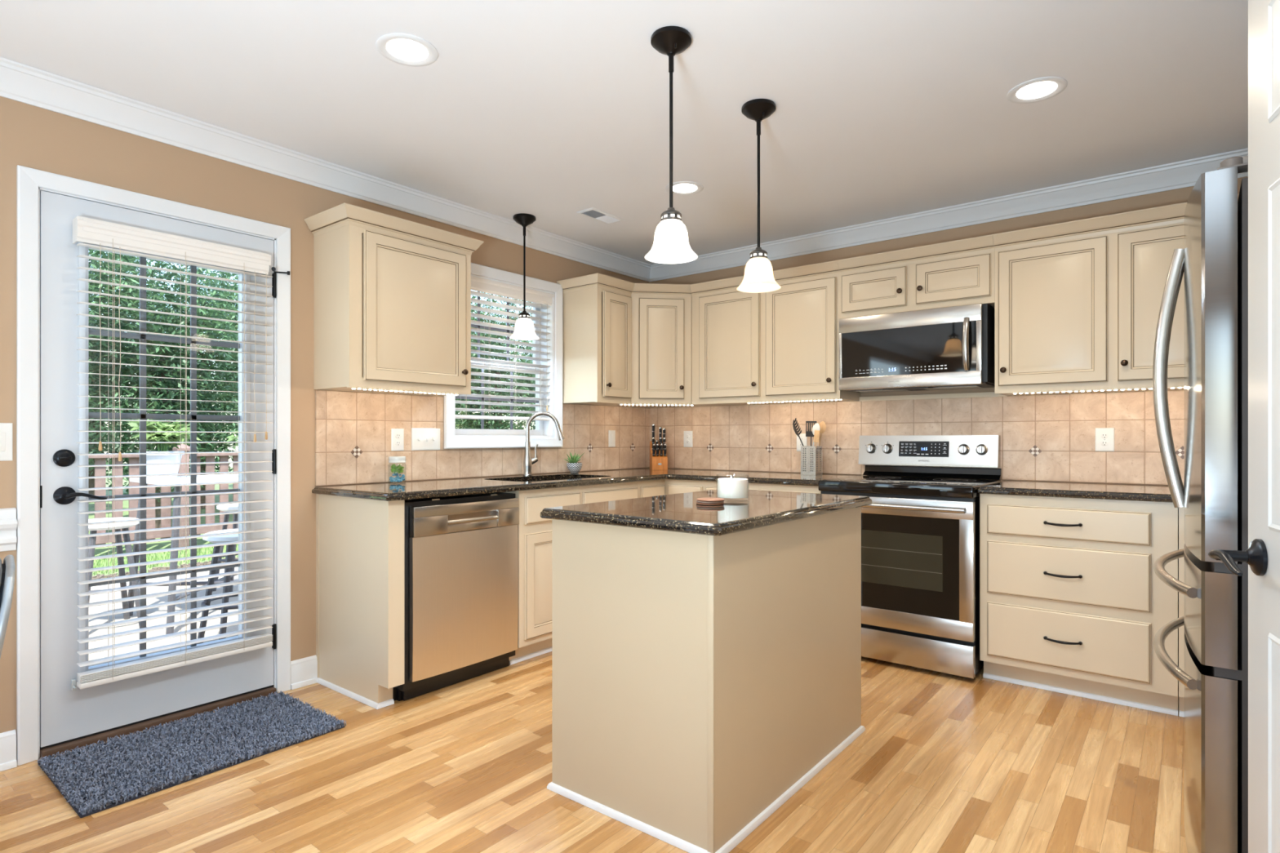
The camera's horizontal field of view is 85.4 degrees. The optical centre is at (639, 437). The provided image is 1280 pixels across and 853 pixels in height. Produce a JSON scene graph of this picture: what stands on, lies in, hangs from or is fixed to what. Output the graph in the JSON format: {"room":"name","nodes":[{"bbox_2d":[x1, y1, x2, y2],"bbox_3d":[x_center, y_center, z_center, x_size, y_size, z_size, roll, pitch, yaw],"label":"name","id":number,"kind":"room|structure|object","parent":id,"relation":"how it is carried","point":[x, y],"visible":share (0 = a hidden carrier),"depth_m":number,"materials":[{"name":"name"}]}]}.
{"room":"kitchen","nodes":[
{"label":"kitchen","id":0,"kind":"room"},
{"bbox_2d":[0,96,648,733],"bbox_3d":[-2.433,-0.069,2.273,0.150,2.444,8.150,0,0,38],"label":"wall","id":1,"kind":"structure","parent":0,"point":[31,136],"depth_m":2.97,"materials":[{"name":"beige paint"}]},
{"bbox_2d":[0,422,12,461],"bbox_3d":[-2.223,0.015,2.407,0.010,0.132,0.072,0,0,38],"label":"wall switch","id":2,"kind":"object","parent":1,"relation":"attached to","point":[6,428],"visible":1,"depth_m":2.42,"materials":[{"name":"white plastic"}]},
{"bbox_2d":[0,507,17,551],"bbox_3d":[-3.535,0.322,0.738,0.034,0.150,4.334,0,0,38],"label":"trim","id":3,"kind":"structure","parent":1,"relation":"attached to","point":[8,522],"depth_m":2.42,"materials":[{"name":"white paint"}]},
{"bbox_2d":[16,164,290,765],"bbox_3d":[-1.897,0.097,2.810,0.019,2.109,0.943,0,0,38],"label":"trim","id":4,"kind":"structure","parent":1,"relation":"attached to","point":[28,180],"depth_m":2.48,"materials":[{"name":"white paint"}]},
{"bbox_2d":[0,655,318,771],"bbox_3d":[-3.205,1.090,1.159,0.026,0.124,5.405,0,0,38],"label":"baseboard","id":5,"kind":"structure","parent":1,"relation":"attached to","point":[304,671],"depth_m":3.18,"materials":[{"name":"white paint"}]},
{"bbox_2d":[38,187,289,758],"bbox_3d":[-1.924,0.125,2.859,0.215,2.054,0.883,0,0,38],"label":"door","id":6,"kind":"structure","parent":1,"relation":"in","point":[68,719],"depth_m":2.65,"materials":[{"name":"paint"}]},
{"bbox_2d":[71,215,272,691],"bbox_3d":[-1.847,0.063,2.802,0.084,1.736,0.694,0,0,38],"label":"window blind","id":7,"kind":"object","parent":6,"relation":"attached to","point":[87,230],"visible":1,"depth_m":2.77,"materials":[{"name":"white plastic"}]},
{"bbox_2d":[304,202,484,395],"bbox_3d":[-1.189,-0.620,3.420,0.369,0.799,0.756,0,0,38],"label":"upper cabinet","id":8,"kind":"object","parent":1,"relation":"attached to","point":[392,295],"depth_m":3.24,"materials":[{"name":"beige paint"}]},
{"bbox_2d":[315,390,649,486],"bbox_3d":[-0.729,0.003,4.285,0.010,0.452,2.576,0,0,38],"label":"tiled wall","id":9,"kind":"structure","parent":1,"relation":"attached to","point":[344,421],"depth_m":3.77,"materials":[{"name":"tile"}]},
{"bbox_2d":[351,445,363,457],"bbox_3d":[-1.400,0.071,3.431,0.003,0.065,0.065,0,0,38],"label":"insert","id":10,"kind":"object","parent":9,"relation":"attached to","point":[357,451],"visible":1,"depth_m":3.43,"materials":[{"name":"tile"}]},
{"bbox_2d":[391,428,404,450],"bbox_3d":[-1.257,0.011,3.605,0.008,0.115,0.072,0,0,38],"label":"wall outlet","id":11,"kind":"object","parent":9,"relation":"attached to","point":[397,434],"visible":1,"depth_m":3.60,"materials":[{"name":"white plastic"}]},
{"bbox_2d":[411,428,439,450],"bbox_3d":[-1.147,0.009,3.737,0.018,0.118,0.178,0,0,38],"label":"wall switch","id":12,"kind":"object","parent":9,"relation":"attached to","point":[422,439],"visible":1,"depth_m":3.73,"materials":[{"name":"white plastic"}]},
{"bbox_2d":[608,430,615,447],"bbox_3d":[-0.197,0.007,4.938,0.010,0.118,0.072,0,0,38],"label":"wall switch","id":13,"kind":"object","parent":9,"relation":"attached to","point":[611,433],"visible":1,"depth_m":4.93,"materials":[{"name":"white plastic"}]},
{"bbox_2d":[444,262,562,448],"bbox_3d":[-0.792,-0.468,4.179,0.019,1.058,0.908,0,0,38],"label":"trim","id":14,"kind":"structure","parent":1,"relation":"attached to","point":[450,442],"depth_m":4.26,"materials":[{"name":"white paint"}]},
{"bbox_2d":[453,274,554,438],"bbox_3d":[-0.863,-0.468,4.236,0.160,0.941,0.791,0,0,38],"label":"window","id":15,"kind":"structure","parent":1,"relation":"in","point":[544,429],"depth_m":4.46,"materials":[{"name":"white paint"}]},
{"bbox_2d":[455,275,554,421],"bbox_3d":[-0.826,-0.522,4.206,0.073,0.826,0.780,0,0,38],"label":"window blind","id":16,"kind":"object","parent":15,"relation":"attached to","point":[478,284],"visible":0.69,"depth_m":4.22,"materials":[{"name":"white plastic"}]},
{"bbox_2d":[556,272,634,404],"bbox_3d":[-0.284,-0.621,4.557,0.369,0.796,0.383,0,0,38],"label":"upper cabinet","id":17,"kind":"object","parent":1,"relation":"attached to","point":[597,308],"visible":1,"depth_m":4.45,"materials":[{"name":"beige paint"}]},
{"bbox_2d":[0,56,1248,282],"bbox_3d":[-0.833,-1.239,0.911,4.048,0.103,7.989,0,0,38],"label":"trim","id":18,"kind":"structure","parent":1,"relation":"attached to","point":[19,82],"depth_m":3.46,"materials":[{"name":"white paint"}]},
{"bbox_2d":[0,651,1187,852],"bbox_3d":[0.393,1.183,-0.070,7.510,0.060,8.300,0,0,38],"label":"floor","id":19,"kind":"structure","parent":0,"point":[941,762],"depth_m":2.28,"materials":[{"name":"brown wood"}]},
{"bbox_2d":[0,555,15,657],"bbox_3d":[-1.682,0.715,1.468,0.534,0.876,0.440,0,0,-43],"label":"dining chair","id":20,"kind":"object","parent":19,"relation":"on","point":[7,569],"visible":1,"depth_m":1.50,"materials":[{"name":"grey metal"}]},
{"bbox_2d":[35,691,346,817],"bbox_3d":[-1.647,1.139,2.602,0.579,0.026,0.869,0,0,38],"label":"shag rug","id":21,"kind":"object","parent":19,"relation":"on","point":[98,777],"visible":1,"depth_m":2.52,"materials":[{"name":"fabric"}]},
{"bbox_2d":[315,493,404,709],"bbox_3d":[-1.273,0.708,3.123,0.608,0.888,0.088,0,0,38],"label":"end panel","id":22,"kind":"object","parent":19,"relation":"on","point":[360,542],"visible":0.85,"depth_m":3.05,"materials":[{"name":"beige paint"}]},
{"bbox_2d":[392,492,519,701],"bbox_3d":[-1.031,0.713,3.396,0.607,0.879,0.644,0,0,38],"label":"dishwasher","id":23,"kind":"object","parent":19,"relation":"on","point":[461,568],"visible":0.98,"depth_m":3.17,"materials":[{"name":"silver metal"}]},
{"bbox_2d":[502,481,637,665],"bbox_3d":[-0.523,0.708,4.017,0.644,0.888,0.952,0,0,38],"label":"base cabinet","id":24,"kind":"object","parent":19,"relation":"on","point":[534,531],"visible":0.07,"depth_m":3.57,"materials":[{"name":"beige paint"}]},
{"bbox_2d":[637,479,665,497],"bbox_3d":[-0.138,0.708,4.501,0.644,0.888,0.282,0,0,38],"label":"base cabinet","id":25,"kind":"object","parent":19,"relation":"on","point":[653,487],"visible":0.04,"depth_m":4.30,"materials":[{"name":"beige paint"}]},
{"bbox_2d":[546,506,865,852],"bbox_3d":[0.290,0.708,2.503,0.651,0.888,1.097,0,0,38],"label":"kitchen island","id":26,"kind":"object","parent":19,"relation":"on","point":[700,682],"visible":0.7,"depth_m":2.10,"materials":[{"name":"paint"}]},
{"bbox_2d":[540,489,871,536],"bbox_3d":[0.292,0.247,2.502,0.693,0.032,1.140,0,0,38],"label":"island countertop","id":27,"kind":"structure","parent":26,"relation":"on","point":[676,513],"depth_m":2.22,"materials":[{"name":"stone"}]},
{"bbox_2d":[696,502,724,505],"bbox_3d":[0.242,0.227,2.408,0.096,0.006,0.096,0,0,38],"label":"coaster","id":28,"kind":"object","parent":27,"relation":"on","point":[697,503],"visible":0.53,"depth_m":2.37,"materials":[{"name":"brown wood"}]},
{"bbox_2d":[696,500,724,503],"bbox_3d":[0.243,0.221,2.407,0.096,0.006,0.096,0,0,38],"label":"coaster","id":29,"kind":"object","parent":28,"relation":"on","point":[698,501],"visible":0.62,"depth_m":2.37,"materials":[{"name":"brown wood"}]},
{"bbox_2d":[696,497,724,501],"bbox_3d":[0.245,0.214,2.406,0.096,0.006,0.096,0,0,38],"label":"coaster","id":30,"kind":"object","parent":29,"relation":"on","point":[698,499],"visible":1,"depth_m":2.39,"materials":[{"name":"brown wood"}]},
{"bbox_2d":[717,476,749,501],"bbox_3d":[0.340,0.182,2.547,0.119,0.095,0.119,0,0,38],"label":"jar candle","id":31,"kind":"object","parent":27,"relation":"on","point":[732,487],"visible":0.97,"depth_m":2.50,"materials":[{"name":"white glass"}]},
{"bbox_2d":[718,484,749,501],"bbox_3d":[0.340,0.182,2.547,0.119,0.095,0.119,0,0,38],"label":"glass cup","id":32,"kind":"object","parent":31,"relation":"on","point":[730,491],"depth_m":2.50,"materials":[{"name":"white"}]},
{"bbox_2d":[665,479,820,494],"bbox_3d":[0.750,0.708,4.322,1.062,0.888,0.658,0,0,38],"label":"base cabinet","id":33,"kind":"object","parent":19,"relation":"on","point":[672,486],"visible":0.04,"depth_m":4.21,"materials":[{"name":"beige paint"}]},
{"bbox_2d":[311,468,860,501],"bbox_3d":[-0.083,0.247,3.752,1.664,0.032,2.589,0,0,38],"label":"countertop","id":34,"kind":"structure","parent":33,"relation":"on","point":[389,491],"depth_m":3.75,"materials":[{"name":"stone"}]},
{"bbox_2d":[388,456,406,482],"bbox_3d":[-1.229,0.163,3.514,0.086,0.135,0.086,0,0,38],"label":"glass jar","id":35,"kind":"object","parent":34,"relation":"on","point":[399,469],"visible":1,"depth_m":3.50,"materials":[{"name":"white"}]},
{"bbox_2d":[523,411,564,475],"bbox_3d":[-0.588,0.035,4.249,0.256,0.391,0.062,0,0,-17],"label":"kitchen faucet","id":36,"kind":"object","parent":34,"relation":"on","point":[528,461],"visible":1,"depth_m":4.21,"materials":[{"name":"silver metal"}]},
{"bbox_2d":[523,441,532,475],"bbox_3d":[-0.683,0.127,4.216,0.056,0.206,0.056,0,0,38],"label":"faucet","id":37,"kind":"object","parent":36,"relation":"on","point":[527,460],"depth_m":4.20,"materials":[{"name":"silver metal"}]},
{"bbox_2d":[564,452,583,473],"bbox_3d":[-0.427,0.161,4.538,0.113,0.139,0.114,0,0,38],"label":"potted succulent","id":38,"kind":"object","parent":34,"relation":"on","point":[573,466],"visible":1,"depth_m":4.51,"materials":[{"name":"ceramic"}]},
{"bbox_2d":[566,462,582,473],"bbox_3d":[-0.428,0.197,4.537,0.100,0.066,0.100,0,0,38],"label":"plant pot","id":39,"kind":"object","parent":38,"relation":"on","point":[574,468],"depth_m":4.50,"materials":[{"name":"ceramic"}]},
{"bbox_2d":[649,440,667,470],"bbox_3d":[0.135,0.128,5.032,0.116,0.205,0.166,0,0,-4],"label":"knife block","id":40,"kind":"object","parent":34,"relation":"on","point":[656,463],"visible":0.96,"depth_m":4.95,"materials":[{"name":"brown wood"}]},
{"bbox_2d":[651,423,654,439],"bbox_3d":[0.097,-0.035,5.048,0.024,0.133,0.036,0,0,9],"label":"kitchen knife","id":41,"kind":"object","parent":40,"relation":"on","point":[653,424],"visible":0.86,"depth_m":5.04,"materials":[{"name":"black plastic"}]},
{"bbox_2d":[652,443,655,456],"bbox_3d":[0.100,0.086,4.963,0.023,0.091,0.041,0,0,-4],"label":"kitchen knife","id":42,"kind":"object","parent":40,"relation":"on","point":[654,444],"visible":1,"depth_m":4.96,"materials":[{"name":"black plastic"}]},
{"bbox_2d":[656,443,659,456],"bbox_3d":[0.127,0.086,4.965,0.023,0.091,0.041,0,0,-4],"label":"kitchen knife","id":43,"kind":"object","parent":40,"relation":"on","point":[657,444],"visible":1,"depth_m":4.96,"materials":[{"name":"black plastic"}]},
{"bbox_2d":[658,426,662,442],"bbox_3d":[0.149,-0.025,5.053,0.024,0.113,0.035,0,0,9],"label":"kitchen knife","id":44,"kind":"object","parent":40,"relation":"on","point":[660,428],"visible":0.84,"depth_m":5.04,"materials":[{"name":"black plastic"}]},
{"bbox_2d":[659,443,662,456],"bbox_3d":[0.154,0.086,4.967,0.023,0.091,0.041,0,0,-4],"label":"kitchen knife","id":45,"kind":"object","parent":40,"relation":"on","point":[661,444],"visible":1,"depth_m":4.96,"materials":[{"name":"black plastic"}]},
{"bbox_2d":[663,443,666,456],"bbox_3d":[0.180,0.086,4.969,0.023,0.091,0.041,0,0,-4],"label":"kitchen knife","id":46,"kind":"object","parent":40,"relation":"on","point":[664,444],"visible":1,"depth_m":4.96,"materials":[{"name":"black plastic"}]},
{"bbox_2d":[800,445,822,475],"bbox_3d":[1.070,0.141,4.330,0.098,0.178,0.098,0,0,38],"label":"utensil holder","id":47,"kind":"object","parent":34,"relation":"on","point":[811,456],"visible":1,"depth_m":4.29,"materials":[{"name":"white ceramic"}]},
{"bbox_2d":[792,417,803,445],"bbox_3d":[1.023,0.049,4.325,0.151,0.346,0.034,0,0,38],"label":"slotted spoon","id":48,"kind":"object","parent":47,"relation":"in","point":[795,429],"visible":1,"depth_m":4.35,"materials":[{"name":"plastic"}]},
{"bbox_2d":[805,421,817,446],"bbox_3d":[1.074,0.058,4.346,0.074,0.325,0.012,0,0,38],"label":"slotted turner","id":49,"kind":"object","parent":47,"relation":"in","point":[808,433],"visible":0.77,"depth_m":4.35,"materials":[{"name":"plastic"}]},
{"bbox_2d":[812,422,820,446],"bbox_3d":[1.076,0.065,4.307,0.087,0.311,0.013,0,0,38],"label":"serving spoon","id":50,"kind":"object","parent":47,"relation":"in","point":[816,427],"visible":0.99,"depth_m":4.29,"materials":[{"name":"white plastic"}]},
{"bbox_2d":[813,430,820,447],"bbox_3d":[1.084,0.086,4.268,0.010,0.268,0.050,0,0,-42],"label":"wooden spatula","id":51,"kind":"object","parent":47,"relation":"in","point":[816,435],"visible":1,"depth_m":4.26,"materials":[{"name":"brown wood"}]},
{"bbox_2d":[818,421,826,445],"bbox_3d":[1.124,0.059,4.329,0.076,0.324,0.014,0,0,38],"label":"wooden spoon","id":52,"kind":"object","parent":47,"relation":"in","point":[822,424],"visible":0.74,"depth_m":4.32,"materials":[{"name":"brown wood"}]},
{"bbox_2d":[817,435,1001,678],"bbox_3d":[1.444,0.569,3.723,0.785,1.165,0.731,0,0,38],"label":"electric range","id":53,"kind":"object","parent":19,"relation":"on","point":[920,536],"visible":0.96,"depth_m":3.44,"materials":[{"name":"silver metal"}]},
{"bbox_2d":[817,475,1001,498],"bbox_3d":[1.441,0.255,3.706,0.768,0.058,0.615,0,0,38],"label":"cooktop","id":54,"kind":"object","parent":53,"relation":"in","point":[903,486],"depth_m":3.52,"materials":[{"name":"black glass"}]},
{"bbox_2d":[979,493,1178,715],"bbox_3d":[2.070,0.708,3.270,0.740,0.888,0.660,0,0,38],"label":"base cabinet","id":55,"kind":"object","parent":19,"relation":"on","point":[1073,602],"visible":1,"depth_m":3.03,"materials":[{"name":"beige paint"}]},
{"bbox_2d":[977,480,1173,502],"bbox_3d":[2.406,0.247,3.018,1.584,0.032,0.638,0,0,38],"label":"countertop","id":56,"kind":"structure","parent":55,"relation":"on","point":[1049,489],"depth_m":3.10,"materials":[{"name":"stone"}]},
{"bbox_2d":[1178,506,1184,717],"bbox_3d":[2.700,0.708,2.789,0.838,0.888,0.628,0,0,38],"label":"base cabinet","id":57,"kind":"object","parent":19,"relation":"on","point":[1181,541],"visible":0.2,"depth_m":2.81,"materials":[{"name":"beige paint"}]},
{"bbox_2d":[1152,155,1248,852],"bbox_3d":[1.863,0.251,1.783,0.876,1.802,0.905,0,0,38],"label":"refrigerator","id":58,"kind":"object","parent":19,"relation":"on","point":[1213,260],"visible":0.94,"depth_m":1.62,"materials":[{"name":"silver metal"}]},
{"bbox_2d":[0,0,1248,264],"bbox_3d":[0.393,-1.416,-0.070,7.510,0.250,8.300,0,0,38],"label":"ceiling","id":59,"kind":"structure","parent":0,"point":[551,111],"depth_m":2.58,"materials":[{"name":"paint"}]},
{"bbox_2d":[376,32,438,66],"bbox_3d":[-0.774,-1.288,2.312,0.196,0.006,0.196,0,0,38],"label":"recessed light","id":60,"kind":"object","parent":59,"relation":"in","point":[405,49],"visible":1,"depth_m":2.31,"materials":[{"name":"white paint"}]},
{"bbox_2d":[509,213,539,340],"bbox_3d":[-0.675,-0.937,4.057,0.171,0.708,0.171,0,0,38],"label":"pendant light","id":61,"kind":"object","parent":59,"relation":"hanging from","point":[524,326],"visible":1,"depth_m":4.03,"materials":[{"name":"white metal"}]},
{"bbox_2d":[577,207,624,224],"bbox_3d":[-0.227,-1.287,4.038,0.126,0.009,0.278,0,0,38],"label":"ceiling vent","id":62,"kind":"object","parent":59,"relation":"in","point":[593,213],"visible":1,"depth_m":4.02,"materials":[{"name":"white metal"}]},
{"bbox_2d":[644,26,697,263],"bbox_3d":[0.101,-0.937,2.239,0.171,0.708,0.171,0,0,38],"label":"pendant light","id":63,"kind":"object","parent":59,"relation":"hanging from","point":[671,245],"visible":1,"depth_m":2.21,"materials":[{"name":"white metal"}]},
{"bbox_2d":[665,181,703,195],"bbox_3d":[0.230,-1.288,3.590,0.196,0.006,0.196,0,0,38],"label":"recessed light","id":64,"kind":"object","parent":59,"relation":"in","point":[681,188],"visible":0.92,"depth_m":3.59,"materials":[{"name":"white paint"}]},
{"bbox_2d":[736,98,781,293],"bbox_3d":[0.462,-0.937,2.705,0.171,0.708,0.171,0,0,38],"label":"pendant light","id":65,"kind":"object","parent":59,"relation":"hanging from","point":[758,277],"visible":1,"depth_m":2.68,"materials":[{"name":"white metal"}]},
{"bbox_2d":[1006,76,1067,103],"bbox_3d":[1.473,-1.288,2.578,0.196,0.006,0.196,0,0,38],"label":"recessed light","id":66,"kind":"object","parent":59,"relation":"in","point":[1040,89],"visible":1,"depth_m":2.57,"materials":[{"name":"white paint"}]},
{"bbox_2d":[648,176,1248,485],"bbox_3d":[1.701,-0.069,4.097,4.050,2.444,0.150,0,0,38],"label":"wall","id":67,"kind":"structure","parent":0,"point":[1179,195],"depth_m":3.91,"materials":[{"name":"beige paint"}]},
{"bbox_2d":[598,283,710,408],"bbox_3d":[0.120,-0.620,4.856,0.628,0.799,0.628,0,0,38],"label":"upper cabinet","id":68,"kind":"object","parent":67,"relation":"attached to","point":[661,313],"depth_m":4.63,"materials":[{"name":"beige paint"}]},
{"bbox_2d":[689,260,860,405],"bbox_3d":[0.837,-0.620,4.451,1.040,0.799,0.369,0,0,38],"label":"upper cabinet","id":69,"kind":"object","parent":67,"relation":"attached to","point":[781,344],"depth_m":4.28,"materials":[{"name":"beige paint"}]},
{"bbox_2d":[836,234,995,319],"bbox_3d":[1.562,-0.852,3.875,0.813,0.334,0.369,0,0,38],"label":"upper cabinet","id":70,"kind":"object","parent":67,"relation":"attached to","point":[962,272],"visible":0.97,"depth_m":3.73,"materials":[{"name":"beige paint"}]},
{"bbox_2d":[838,303,995,392],"bbox_3d":[1.537,-0.473,3.856,0.770,0.412,0.407,0,0,38],"label":"microwave oven","id":71,"kind":"object","parent":70,"relation":"attached to","point":[953,347],"visible":0.99,"depth_m":3.70,"materials":[{"name":"silver metal"}]},
{"bbox_2d":[649,391,1183,485],"bbox_3d":[1.651,0.065,4.033,4.028,0.576,0.009,0,0,38],"label":"tiled wall","id":72,"kind":"structure","parent":67,"relation":"attached to","point":[1063,427],"depth_m":3.90,"materials":[{"name":"tile"}]},
{"bbox_2d":[683,431,692,447],"bbox_3d":[0.349,0.010,5.057,0.078,0.118,0.008,0,0,38],"label":"wall outlet","id":73,"kind":"object","parent":72,"relation":"attached to","point":[687,435],"visible":1,"depth_m":5.06,"materials":[{"name":"white plastic"}]},
{"bbox_2d":[706,443,714,452],"bbox_3d":[0.500,0.071,4.941,0.065,0.065,0.003,0,0,38],"label":"insert","id":74,"kind":"object","parent":72,"relation":"attached to","point":[709,447],"visible":1,"depth_m":4.94,"materials":[{"name":"tile"}]},
{"bbox_2d":[765,443,773,453],"bbox_3d":[0.867,0.071,4.649,0.065,0.065,0.003,0,0,38],"label":"insert","id":75,"kind":"object","parent":72,"relation":"attached to","point":[769,448],"visible":1,"depth_m":4.65,"materials":[{"name":"tile"}]},
{"bbox_2d":[796,433,807,451],"bbox_3d":[1.048,0.031,4.502,0.072,0.115,0.008,0,0,38],"label":"wall outlet","id":76,"kind":"object","parent":72,"relation":"attached to","point":[802,436],"visible":0.7,"depth_m":4.50,"materials":[{"name":"white plastic"}]},
{"bbox_2d":[831,444,841,453],"bbox_3d":[1.235,0.071,4.356,0.065,0.065,0.003,0,0,38],"label":"insert","id":77,"kind":"object","parent":72,"relation":"attached to","point":[836,448],"visible":1,"depth_m":4.36,"materials":[{"name":"tile"}]},
{"bbox_2d":[858,391,1007,401],"bbox_3d":[1.665,-0.236,4.003,0.812,0.026,0.018,0,0,38],"label":"cleat","id":78,"kind":"object","parent":72,"relation":"attached to","point":[986,394],"visible":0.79,"depth_m":3.98,"materials":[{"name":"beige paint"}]},
{"bbox_2d":[1028,444,1042,457],"bbox_3d":[2.092,0.071,3.675,0.065,0.065,0.003,0,0,38],"label":"insert","id":79,"kind":"object","parent":72,"relation":"attached to","point":[1034,451],"visible":1,"depth_m":3.67,"materials":[{"name":"tile"}]},
{"bbox_2d":[1095,427,1114,451],"bbox_3d":[2.330,0.010,3.481,0.080,0.118,0.008,0,0,38],"label":"wall outlet","id":80,"kind":"object","parent":72,"relation":"attached to","point":[1104,437],"visible":1,"depth_m":3.48,"materials":[{"name":"white plastic"}]},
{"bbox_2d":[1101,440,1108,446],"bbox_3d":[2.329,0.029,3.479,0.032,0.028,0.003,0,0,38],"label":"socket","id":81,"kind":"object","parent":80,"relation":"attached to","point":[1104,443],"depth_m":3.48,"materials":[{"name":"white plastic"}]},
{"bbox_2d":[1101,433,1108,438],"bbox_3d":[2.329,-0.009,3.479,0.032,0.028,0.003,0,0,38],"label":"socket","id":82,"kind":"object","parent":80,"relation":"attached to","point":[1103,435],"depth_m":3.48,"materials":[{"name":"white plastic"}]},
{"bbox_2d":[1175,445,1183,458],"bbox_3d":[2.574,0.071,3.291,0.065,0.065,0.003,0,0,38],"label":"insert","id":83,"kind":"object","parent":72,"relation":"attached to","point":[1180,452],"visible":0.57,"depth_m":3.29,"materials":[{"name":"tile"}]},
{"bbox_2d":[992,193,1239,395],"bbox_3d":[2.459,-0.620,3.161,1.478,0.799,0.369,0,0,38],"label":"upper cabinet","id":84,"kind":"object","parent":67,"relation":"attached to","point":[1077,303],"depth_m":3.26,"materials":[{"name":"beige paint"}]},
{"bbox_3d":[2.741,-0.069,0.043,3.675,2.444,4.900,0,0,38],"label":"wall","id":85,"kind":"structure","parent":0,"visible":0},
{"bbox_2d":[1208,0,1279,852],"bbox_3d":[0.965,0.128,0.981,0.111,2.025,0.758,0,0,26],"label":"door","id":86,"kind":"structure","parent":85,"relation":"in","point":[1262,556],"depth_m":1.24,"materials":[{"name":"paint"}]},
{"label":"outside","id":87,"kind":"structure","parent":0,"visible":0},
{"bbox_2d":[88,466,238,578],"bbox_3d":[-10.485,1.388,16.248,29.849,0.170,48.000,0,0,38],"label":"lawn","id":88,"kind":"structure","parent":87,"point":[103,551],"depth_m":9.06,"materials":[{"name":"green plant"}]},
{"bbox_2d":[88,249,170,495],"bbox_3d":[-11.388,-1.860,14.300,3.402,6.286,3.432,0,0,26],"label":"tree","id":89,"kind":"object","parent":88,"relation":"on","point":[91,473],"visible":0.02,"depth_m":14.17,"materials":[{"name":"green plant"}]},
{"bbox_2d":[88,248,238,528],"bbox_3d":[-6.814,-1.048,9.724,2.520,4.656,2.542,0,0,18],"label":"tree","id":90,"kind":"object","parent":88,"relation":"on","point":[164,383],"visible":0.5,"depth_m":9.43,"materials":[{"name":"green plant"}]},
{"bbox_2d":[88,444,238,547],"bbox_3d":[-4.997,0.680,8.625,0.290,1.225,11.100,0,0,38],"label":"railing","id":91,"kind":"object","parent":88,"relation":"on","point":[210,457],"visible":0.03,"depth_m":8.02,"materials":[{"name":"brown wood"}]},
{"bbox_2d":[91,557,238,579],"bbox_3d":[-4.258,1.293,7.199,0.473,0.030,4.842,0,0,38],"label":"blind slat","id":92,"kind":"object","parent":88,"relation":"on","point":[97,576],"visible":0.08,"depth_m":6.75,"materials":[{"name":"white plastic"}]},
{"bbox_2d":[121,261,238,507],"bbox_3d":[-8.017,-1.205,12.865,2.824,4.972,2.682,0,0,38],"label":"tree","id":93,"kind":"object","parent":88,"relation":"on","point":[230,374],"visible":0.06,"depth_m":12.55,"materials":[{"name":"green plant"}]},
{"bbox_2d":[208,274,238,440],"bbox_3d":[-8.842,-1.834,17.430,3.654,6.235,3.529,0,0,38],"label":"tree","id":94,"kind":"object","parent":88,"relation":"on","point":[237,274],"visible":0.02,"depth_m":16.56,"materials":[{"name":"green plant"}]},
{"bbox_2d":[455,297,519,429],"bbox_3d":[-4.324,-1.248,17.629,2.788,5.058,2.939,0,0,38],"label":"tree","id":95,"kind":"object","parent":88,"relation":"on","point":[475,312],"visible":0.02,"depth_m":17.45,"materials":[{"name":"green plant"}]},
{"bbox_2d":[455,292,535,429],"bbox_3d":[-2.857,-1.048,14.115,2.520,4.656,2.542,0,0,3],"label":"tree","id":96,"kind":"object","parent":88,"relation":"on","point":[493,424],"visible":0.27,"depth_m":13.66,"materials":[{"name":"green plant"}]},
{"bbox_2d":[514,346,535,429],"bbox_3d":[-2.385,-1.164,20.093,2.646,4.889,2.669,0,0,41],"label":"tree","id":97,"kind":"object","parent":88,"relation":"on","point":[525,346],"visible":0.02,"depth_m":19.63,"materials":[{"name":"green plant"}]},
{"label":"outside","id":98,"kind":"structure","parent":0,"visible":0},
{"bbox_2d":[88,566,238,666],"bbox_3d":[-3.248,1.323,4.743,4.199,0.100,13.000,0,0,38],"label":"patio","id":99,"kind":"structure","parent":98,"point":[153,589],"depth_m":4.87,"materials":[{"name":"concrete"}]},
{"bbox_2d":[88,517,139,626],"bbox_3d":[-3.579,0.914,4.648,0.400,0.723,0.394,0,0,38],"label":"bar stool","id":100,"kind":"object","parent":99,"relation":"on","point":[93,529],"visible":0.37,"depth_m":4.65,"materials":[{"name":"metal"}]},
{"bbox_2d":[127,473,238,634],"bbox_3d":[-3.088,0.781,5.024,0.844,0.988,0.844,0,0,38],"label":"patio table","id":101,"kind":"object","parent":99,"relation":"on","point":[215,477],"visible":0.22,"depth_m":4.66,"materials":[{"name":"metal"}]},
{"bbox_2d":[127,413,201,478],"bbox_3d":[-3.392,0.058,4.918,0.434,0.456,0.461,0,0,38],"label":"flower pot","id":102,"kind":"object","parent":101,"relation":"on","point":[150,437],"visible":0.8,"depth_m":4.87,"materials":[{"name":"white ceramic"}]},
{"bbox_2d":[226,431,238,450],"bbox_3d":[-2.800,0.082,5.063,0.444,0.409,0.335,0,0,38],"label":"plant","id":103,"kind":"object","parent":101,"relation":"on","point":[232,437],"visible":0.03,"depth_m":5.04,"materials":[{"name":"green plant"}]},
{"bbox_2d":[196,528,238,644],"bbox_3d":[-2.442,0.924,4.229,0.400,0.703,0.394,0,0,38],"label":"bar stool","id":104,"kind":"object","parent":99,"relation":"on","point":[234,537],"visible":0.27,"depth_m":4.08,"materials":[{"name":"metal"}]},
{"bbox_2d":[212,503,238,591],"bbox_3d":[-3.310,0.914,5.789,0.400,0.723,0.394,0,0,38],"label":"bar stool","id":105,"kind":"object","parent":99,"relation":"on","point":[231,507],"visible":0.24,"depth_m":5.64,"materials":[{"name":"metal"}]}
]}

